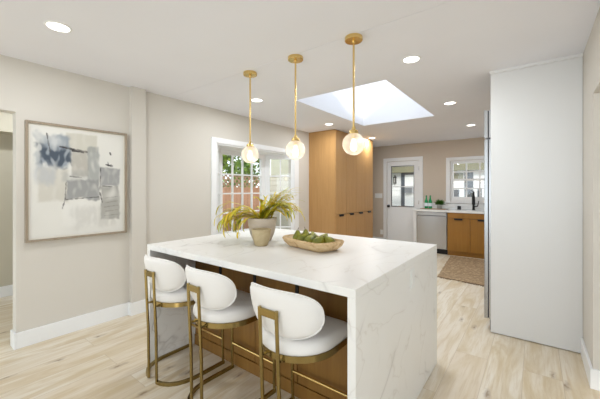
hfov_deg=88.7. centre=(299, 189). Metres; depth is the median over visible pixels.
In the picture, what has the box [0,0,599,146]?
ceiling
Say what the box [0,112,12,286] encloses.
wall
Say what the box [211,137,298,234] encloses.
window
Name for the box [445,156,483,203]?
window
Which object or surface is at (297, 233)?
pear
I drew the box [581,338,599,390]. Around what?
baseboard
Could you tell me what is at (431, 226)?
dishwasher
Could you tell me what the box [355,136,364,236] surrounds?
tall cabinet
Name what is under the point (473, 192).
kitchen faucet
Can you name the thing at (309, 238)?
pear
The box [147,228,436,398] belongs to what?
countertop
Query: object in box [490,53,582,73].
trim
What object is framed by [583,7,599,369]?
wall
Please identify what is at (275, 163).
window blind
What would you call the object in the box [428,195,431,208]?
water bottle
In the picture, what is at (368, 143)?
tall cabinet
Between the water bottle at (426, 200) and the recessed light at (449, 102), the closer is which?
the recessed light at (449, 102)
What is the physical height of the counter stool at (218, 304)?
0.872 m
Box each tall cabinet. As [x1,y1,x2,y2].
[309,129,345,234]
[346,133,355,235]
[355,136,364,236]
[365,139,372,237]
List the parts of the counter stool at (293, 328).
plate, backrest, leg, seat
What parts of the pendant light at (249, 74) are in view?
rod, bulb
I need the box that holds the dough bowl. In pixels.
[282,233,343,251]
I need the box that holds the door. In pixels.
[383,156,422,241]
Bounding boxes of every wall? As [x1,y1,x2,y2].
[0,54,308,332]
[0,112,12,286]
[373,137,485,236]
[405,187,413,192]
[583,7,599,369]
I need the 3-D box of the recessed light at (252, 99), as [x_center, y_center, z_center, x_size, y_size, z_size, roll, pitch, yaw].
[-0.529,-1.102,3.767,0.156,0.006,0.156,0,0,37]
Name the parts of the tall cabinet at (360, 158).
door, door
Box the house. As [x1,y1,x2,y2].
[270,159,287,228]
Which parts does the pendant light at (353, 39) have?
glass globe, bulb, rod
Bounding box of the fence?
[223,175,259,231]
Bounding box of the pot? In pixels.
[251,228,270,245]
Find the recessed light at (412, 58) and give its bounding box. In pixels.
[402,55,420,62]
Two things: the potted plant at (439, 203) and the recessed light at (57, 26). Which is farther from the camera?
the potted plant at (439, 203)
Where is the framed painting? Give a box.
[24,120,126,242]
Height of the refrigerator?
2.090 m
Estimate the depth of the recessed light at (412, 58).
2.59 m
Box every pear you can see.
[293,228,301,239]
[297,233,310,240]
[304,234,314,242]
[312,235,325,242]
[321,235,334,242]
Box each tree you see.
[223,155,250,186]
[235,158,270,186]
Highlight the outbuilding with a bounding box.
[392,163,483,205]
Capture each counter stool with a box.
[144,254,224,386]
[185,265,275,398]
[250,282,346,398]
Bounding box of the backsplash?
[423,202,483,209]
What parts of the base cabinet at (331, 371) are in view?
panel, panel, panel, panel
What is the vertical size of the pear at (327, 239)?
0.090 m
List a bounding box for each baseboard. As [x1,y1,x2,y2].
[0,285,12,297]
[10,299,145,349]
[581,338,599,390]
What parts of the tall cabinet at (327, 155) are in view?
door, door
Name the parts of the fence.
rail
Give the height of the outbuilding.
2.900 m
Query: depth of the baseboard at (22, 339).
2.88 m
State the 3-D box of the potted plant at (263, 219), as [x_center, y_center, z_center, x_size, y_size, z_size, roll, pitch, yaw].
[-0.335,0.197,2.592,0.753,0.445,0.653,0,0,-3]
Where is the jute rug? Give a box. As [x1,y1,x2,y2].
[437,256,483,286]
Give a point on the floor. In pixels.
(106, 360)
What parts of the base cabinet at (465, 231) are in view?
door, drawer, door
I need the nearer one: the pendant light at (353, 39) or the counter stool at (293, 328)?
the counter stool at (293, 328)
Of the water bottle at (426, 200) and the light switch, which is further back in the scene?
the light switch
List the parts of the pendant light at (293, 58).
rod, bulb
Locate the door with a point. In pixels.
(398, 221)
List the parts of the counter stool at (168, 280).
plate, backrest, seat, leg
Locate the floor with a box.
[0,253,599,398]
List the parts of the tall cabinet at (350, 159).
door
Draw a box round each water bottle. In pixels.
[424,195,427,207]
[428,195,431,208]
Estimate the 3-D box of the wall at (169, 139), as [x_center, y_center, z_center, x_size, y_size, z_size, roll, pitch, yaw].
[-1.749,0.065,3.461,0.175,2.540,11.770,0,0,37]
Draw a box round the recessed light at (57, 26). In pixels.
[43,20,72,32]
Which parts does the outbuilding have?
doorway frame, doorway panel, dark panel, dark panel, dark panel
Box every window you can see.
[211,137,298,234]
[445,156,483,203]
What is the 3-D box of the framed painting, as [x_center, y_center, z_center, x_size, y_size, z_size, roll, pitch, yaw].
[-2.088,-0.073,2.930,0.038,1.045,0.815,0,0,37]
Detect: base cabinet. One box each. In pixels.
[195,261,347,398]
[447,213,483,258]
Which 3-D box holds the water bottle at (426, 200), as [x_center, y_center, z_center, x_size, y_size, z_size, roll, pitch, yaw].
[2.817,0.264,6.848,0.078,0.288,0.078,0,0,37]
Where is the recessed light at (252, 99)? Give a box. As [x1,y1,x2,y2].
[251,98,262,101]
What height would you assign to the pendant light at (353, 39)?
0.853 m
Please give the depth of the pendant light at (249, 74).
2.88 m
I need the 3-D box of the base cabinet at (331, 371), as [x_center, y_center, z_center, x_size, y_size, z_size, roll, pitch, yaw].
[-0.044,0.898,2.402,1.706,0.874,1.220,0,0,37]
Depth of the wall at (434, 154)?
7.11 m
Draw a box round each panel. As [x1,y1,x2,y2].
[414,211,416,241]
[491,56,582,352]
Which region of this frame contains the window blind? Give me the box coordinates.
[271,159,287,174]
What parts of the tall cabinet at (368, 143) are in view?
door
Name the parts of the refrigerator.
door, door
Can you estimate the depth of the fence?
9.58 m
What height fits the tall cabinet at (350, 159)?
2.436 m
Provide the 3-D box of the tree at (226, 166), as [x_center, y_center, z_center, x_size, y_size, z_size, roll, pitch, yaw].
[-3.568,-0.757,12.126,2.713,4.591,2.997,0,0,37]
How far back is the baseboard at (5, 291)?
3.84 m
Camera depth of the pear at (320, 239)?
2.09 m
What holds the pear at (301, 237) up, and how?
in the dough bowl
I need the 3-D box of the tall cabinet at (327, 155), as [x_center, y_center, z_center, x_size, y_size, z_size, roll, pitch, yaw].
[0.537,0.117,5.888,0.611,2.436,0.402,0,0,37]
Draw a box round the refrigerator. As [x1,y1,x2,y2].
[484,110,490,329]
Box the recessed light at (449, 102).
[443,101,456,104]
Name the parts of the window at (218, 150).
sash frame, sash frame, sash frame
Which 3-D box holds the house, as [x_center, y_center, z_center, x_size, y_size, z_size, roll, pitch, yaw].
[0.576,-0.115,10.295,3.100,3.300,2.050,0,0,37]
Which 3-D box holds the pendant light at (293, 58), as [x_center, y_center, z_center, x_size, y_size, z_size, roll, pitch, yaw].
[-0.037,-0.678,2.554,0.162,0.853,0.162,0,0,37]
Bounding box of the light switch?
[375,193,381,197]
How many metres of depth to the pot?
2.27 m
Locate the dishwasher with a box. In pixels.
[417,211,447,254]
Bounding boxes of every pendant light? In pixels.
[241,70,258,162]
[286,54,304,159]
[342,33,364,154]
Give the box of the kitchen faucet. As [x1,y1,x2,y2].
[472,191,478,209]
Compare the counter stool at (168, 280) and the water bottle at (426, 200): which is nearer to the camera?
the counter stool at (168, 280)
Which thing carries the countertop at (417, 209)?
on the base cabinet at (465, 231)
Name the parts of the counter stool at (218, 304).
plate, backrest, seat, leg, leg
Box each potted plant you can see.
[214,189,304,240]
[434,199,445,208]
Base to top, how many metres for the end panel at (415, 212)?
0.873 m
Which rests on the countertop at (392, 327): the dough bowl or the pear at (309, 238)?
the dough bowl
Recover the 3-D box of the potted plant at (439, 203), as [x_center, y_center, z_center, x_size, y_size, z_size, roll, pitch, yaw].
[3.039,0.297,6.673,0.252,0.222,0.243,0,0,37]
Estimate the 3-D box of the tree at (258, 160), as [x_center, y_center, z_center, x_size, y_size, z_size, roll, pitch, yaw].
[-1.432,-0.499,14.944,2.907,4.077,3.293,0,0,37]
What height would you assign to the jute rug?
0.012 m
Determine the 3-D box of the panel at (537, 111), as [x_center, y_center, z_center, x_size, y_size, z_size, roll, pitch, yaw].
[2.047,0.117,2.693,0.638,2.421,0.025,0,0,37]
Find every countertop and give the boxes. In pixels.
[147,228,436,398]
[412,208,483,213]
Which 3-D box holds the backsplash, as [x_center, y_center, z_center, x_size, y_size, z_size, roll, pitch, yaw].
[3.821,0.355,6.444,2.375,0.130,0.019,0,0,37]

